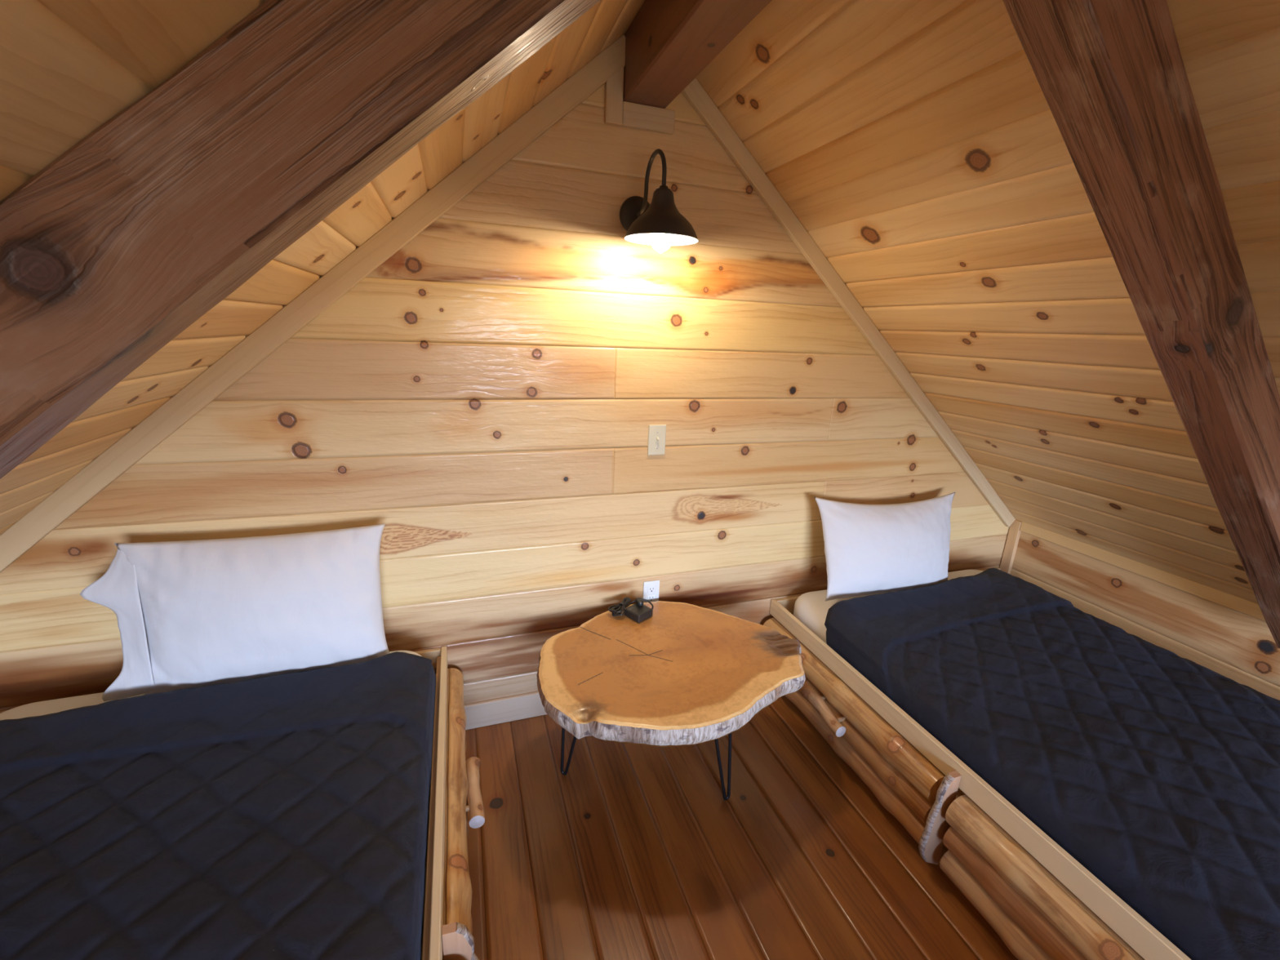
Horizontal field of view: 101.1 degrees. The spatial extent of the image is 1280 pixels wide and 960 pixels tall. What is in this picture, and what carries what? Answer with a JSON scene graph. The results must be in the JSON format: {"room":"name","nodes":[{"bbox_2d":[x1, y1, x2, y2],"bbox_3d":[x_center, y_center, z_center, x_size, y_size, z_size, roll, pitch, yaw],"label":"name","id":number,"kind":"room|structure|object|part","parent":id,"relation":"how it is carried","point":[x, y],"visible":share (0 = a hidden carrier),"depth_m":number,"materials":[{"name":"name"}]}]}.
{"room":"attic bedroom","nodes":[
{"label":"attic bedroom","id":0,"kind":"room"},
{"bbox_2d":[0,84,1009,711],"bbox_3d":[-0.028,-0.239,1.930,4.274,2.465,0.003,-3,17,-19],"label":"wall","id":1,"kind":"structure","parent":0,"point":[488,396],"depth_m":1.82,"materials":[{"name":"brown wood"}]},
{"bbox_2d":[0,34,625,573],"bbox_3d":[-1.029,-0.433,1.504,2.075,1.765,0.020,-3,17,-19],"label":"trim","id":2,"kind":"structure","parent":1,"relation":"attached to","point":[81,488],"depth_m":1.50,"materials":[{"name":"brown wood"}]},
{"bbox_2d":[463,691,546,729],"bbox_3d":[-0.071,0.886,2.242,1.310,0.110,0.016,-3,17,-19],"label":"baseboard","id":3,"kind":"structure","parent":1,"relation":"attached to","point":[496,711],"depth_m":2.08,"materials":[{"name":"brown wood"}]},
{"bbox_2d":[604,46,623,126],"bbox_3d":[-0.079,-1.200,1.610,0.054,0.196,0.020,-3,17,-19],"label":"trim","id":4,"kind":"structure","parent":1,"relation":"attached to","point":[614,85],"depth_m":1.61,"materials":[{"name":"brown wood"}]},
{"bbox_2d":[621,101,675,135],"bbox_3d":[0.026,-1.143,1.664,0.173,0.064,0.020,-3,17,-19],"label":"trim","id":5,"kind":"structure","parent":1,"relation":"attached to","point":[635,116],"depth_m":1.66,"materials":[{"name":"brown wood"}]},
{"bbox_2d":[643,580,659,602],"bbox_3d":[0.046,0.467,2.161,0.070,0.114,0.008,-3,17,-19],"label":"power outlet","id":6,"kind":"object","parent":1,"relation":"attached to","point":[651,588],"visible":0.9,"depth_m":2.15,"materials":[{"name":"white plastic"}]},
{"bbox_2d":[647,595,655,601],"bbox_3d":[0.046,0.487,2.164,0.034,0.027,0.002,-3,17,-19],"label":"socket","id":7,"kind":"object","parent":6,"relation":"attached to","point":[650,597],"depth_m":2.16,"materials":[{"name":"white plastic"}]},
{"bbox_2d":[647,586,655,593],"bbox_3d":[0.048,0.448,2.154,0.034,0.027,0.002,-3,17,-19],"label":"socket","id":8,"kind":"object","parent":6,"relation":"attached to","point":[651,589],"depth_m":2.15,"materials":[{"name":"white plastic"}]},
{"bbox_2d":[647,424,666,455],"bbox_3d":[0.066,-0.149,1.978,0.070,0.116,0.018,-3,17,-19],"label":"light switch","id":9,"kind":"object","parent":1,"relation":"attached to","point":[656,433],"visible":1,"depth_m":1.98,"materials":[{"name":"beige plastic"}]},
{"bbox_2d":[619,148,697,253],"bbox_3d":[0.049,-0.835,1.589,0.220,0.292,0.338,-3,17,-19],"label":"wall lamp","id":10,"kind":"object","parent":1,"relation":"attached to","point":[659,224],"visible":1,"depth_m":1.52,"materials":[{"name":"black metal"}]},
{"bbox_3d":[0.035,-0.910,1.608,0.014,0.160,0.215,-4,17,-20],"label":"arm","id":11,"kind":"part","parent":10,"relation":"part of","materials":[{"name":"black metal"}]},
{"bbox_3d":[0.066,-0.783,1.546,0.220,0.144,0.220,-3,17,-19],"label":"lamp shade","id":12,"kind":"part","parent":10,"relation":"part of","materials":[{"name":"black metal"}]},
{"bbox_3d":[0.064,-0.723,1.563,0.060,0.093,0.060,-3,17,-19],"label":"bulb","id":13,"kind":"part","parent":10,"relation":"part of","materials":[{"name":"white glass"}]},
{"bbox_2d":[681,77,1015,527],"bbox_3d":[1.006,-0.549,2.187,2.068,1.757,0.022,-3,17,-19],"label":"trim","id":14,"kind":"structure","parent":1,"relation":"attached to","point":[694,92],"depth_m":2.01,"materials":[{"name":"brown wood"}]},
{"bbox_2d":[0,0,1279,604],"bbox_3d":[0.819,0.170,-0.516,4.293,1.809,5.200,-3,17,-19],"label":"ceiling","id":15,"kind":"structure","parent":0,"point":[919,145],"depth_m":1.33,"materials":[{"name":"brown wood"}]},
{"bbox_2d":[0,0,599,479],"bbox_3d":[-0.684,-0.083,0.519,2.007,1.723,0.101,-3,17,-19],"label":"rafter","id":16,"kind":"object","parent":15,"relation":"attached to","point":[135,232],"visible":1,"depth_m":0.51,"materials":[{"name":"brown wood"}]},
{"bbox_2d":[622,0,771,108],"bbox_3d":[0.848,-0.553,-0.723,0.144,0.181,5.198,-3,17,-19],"label":"ridge beam","id":17,"kind":"structure","parent":15,"relation":"attached to","point":[668,43],"depth_m":1.34,"materials":[{"name":"brown wood"}]},
{"bbox_2d":[1002,0,1279,648],"bbox_3d":[1.352,-0.197,1.218,2.008,1.725,0.109,-3,17,-19],"label":"rafter","id":18,"kind":"object","parent":15,"relation":"attached to","point":[1111,75],"visible":1,"depth_m":0.97,"materials":[{"name":"brown wood"}]},
{"bbox_2d":[465,695,1017,959],"bbox_3d":[0.357,1.306,1.040,4.274,0.004,2.700,-3,17,-19],"label":"floor","id":19,"kind":"structure","parent":0,"point":[637,851],"depth_m":1.58,"materials":[{"name":"brown wood"}]},
{"bbox_2d":[0,646,484,959],"bbox_3d":[-1.021,1.097,0.881,1.505,0.377,1.988,-3,17,-19],"label":"platform bed","id":20,"kind":"object","parent":19,"relation":"on","point":[455,791],"visible":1,"depth_m":1.32,"materials":[{"name":"brown wood"}]},
{"bbox_2d":[0,650,422,719],"bbox_3d":[-0.996,0.929,0.843,1.165,0.154,1.928,-3,17,-19],"label":"mattress","id":21,"kind":"object","parent":20,"relation":"on","point":[51,706],"visible":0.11,"depth_m":1.50,"materials":[{"name":"beige fabric"}]},
{"bbox_2d":[0,651,435,959],"bbox_3d":[-0.982,0.901,0.770,1.222,0.168,1.802,-3,17,-19],"label":"quilt","id":22,"kind":"object","parent":21,"relation":"on","point":[284,816],"visible":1,"depth_m":1.15,"materials":[{"name":"blue fabric"}]},
{"bbox_2d":[80,524,389,701],"bbox_3d":[-1.172,0.389,1.589,0.761,0.466,0.211,-2,16,-14],"label":"pillow","id":23,"kind":"object","parent":21,"relation":"on","point":[200,613],"visible":0.98,"depth_m":1.51,"materials":[{"name":"white fabric"}]},
{"bbox_3d":[-1.387,0.689,1.715,1.388,0.074,0.018,-3,17,-19],"label":"head rail","id":24,"kind":"part","parent":20,"relation":"part of","materials":[{"name":"brown wood"}]},
{"bbox_3d":[-0.404,0.916,1.044,0.019,0.071,1.988,-3,17,-19],"label":"rail","id":25,"kind":"part","parent":20,"relation":"part of","materials":[{"name":"brown wood"}]},
{"bbox_3d":[-0.570,0.948,1.551,0.024,0.270,0.925,-3,17,-19],"label":"drawer","id":26,"kind":"part","parent":20,"relation":"part of","materials":[{"name":"brown wood"}]},
{"bbox_3d":[-0.491,0.916,1.555,0.052,0.056,0.211,-3,17,-19],"label":"branch handle","id":27,"kind":"part","parent":20,"relation":"part of","materials":[{"name":"brown wood"}]},
{"bbox_2d":[536,596,805,799],"bbox_3d":[0.116,0.784,1.877,0.958,0.518,0.731,-3,17,-19],"label":"table","id":28,"kind":"object","parent":19,"relation":"on","point":[685,673],"depth_m":1.70,"materials":[{"name":"brown wood"}]},
{"bbox_3d":[-0.224,0.854,1.810,0.103,0.393,0.043,8,17,20],"label":"leg","id":29,"kind":"part","parent":28,"relation":"part of","materials":[{"name":"black metal"}]},
{"bbox_3d":[-0.033,0.491,2.033,0.167,0.054,0.123,6,16,14],"label":"power strip","id":30,"kind":"part","parent":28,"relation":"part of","materials":[{"name":"black plastic"}]},
{"bbox_3d":[0.263,0.893,1.745,0.095,0.393,0.057,-3,17,-19],"label":"leg","id":31,"kind":"part","parent":28,"relation":"part of","materials":[{"name":"black metal"}]},
{"bbox_2d":[763,567,1191,959],"bbox_3d":[1.523,0.957,1.738,1.505,0.377,1.988,-3,17,-19],"label":"platform bed","id":32,"kind":"object","parent":19,"relation":"on","point":[1040,900],"visible":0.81,"depth_m":1.44,"materials":[{"name":"brown wood"}]},
{"bbox_3d":[0.678,0.852,1.949,0.052,0.056,0.211,-3,17,-19],"label":"branch handle","id":33,"kind":"part","parent":32,"relation":"part of","materials":[{"name":"brown wood"}]},
{"bbox_3d":[0.747,0.876,1.994,0.024,0.270,0.925,-3,17,-19],"label":"drawer","id":34,"kind":"part","parent":32,"relation":"part of","materials":[{"name":"brown wood"}]},
{"bbox_2d":[793,569,982,644],"bbox_3d":[1.509,0.791,1.687,1.165,0.154,1.928,-3,17,-19],"label":"mattress","id":35,"kind":"object","parent":32,"relation":"on","point":[811,608],"visible":0.13,"depth_m":2.26,"materials":[{"name":"beige fabric"}]},
{"bbox_2d":[814,491,955,600],"bbox_3d":[1.110,0.281,2.321,0.789,0.449,0.207,-4,17,-20],"label":"pillow","id":36,"kind":"object","parent":35,"relation":"on","point":[869,548],"visible":0.99,"depth_m":2.23,"materials":[{"name":"white fabric"}]},
{"bbox_2d":[824,568,1279,959],"bbox_3d":[1.528,0.748,1.655,1.222,0.172,1.880,-3,17,-19],"label":"quilt","id":37,"kind":"object","parent":35,"relation":"on","point":[1157,770],"visible":0.99,"depth_m":1.52,"materials":[{"name":"blue fabric"}]},
{"bbox_3d":[1.268,0.542,2.609,1.388,0.074,0.018,-3,17,-19],"label":"head rail","id":38,"kind":"part","parent":32,"relation":"part of","materials":[{"name":"brown wood"}]},
{"bbox_3d":[1.065,1.147,1.094,0.024,0.270,0.950,-3,17,-19],"label":"drawer","id":39,"kind":"part","parent":32,"relation":"part of","materials":[{"name":"brown wood"}]},
{"bbox_2d":[1009,531,1279,700],"bbox_3d":[2.785,1.227,0.497,0.003,0.680,5.200,-3,17,-19],"label":"wall","id":40,"kind":"structure","parent":0,"point":[1241,647],"depth_m":2.20,"materials":[{"name":"brown wood"}]},
{"bbox_2d":[1000,520,1022,573],"bbox_3d":[1.949,0.522,2.823,0.022,0.650,0.050,-3,17,-19],"label":"trim","id":41,"kind":"structure","parent":40,"relation":"attached to","point":[1014,533],"depth_m":2.77,"materials":[{"name":"brown wood"}]},
{"bbox_2d":[1019,521,1265,621],"bbox_3d":[2.779,0.924,0.428,0.020,0.051,5.045,-3,17,-19],"label":"trim","id":42,"kind":"structure","parent":40,"relation":"attached to","point":[1229,601],"depth_m":2.20,"materials":[{"name":"brown wood"}]}
]}

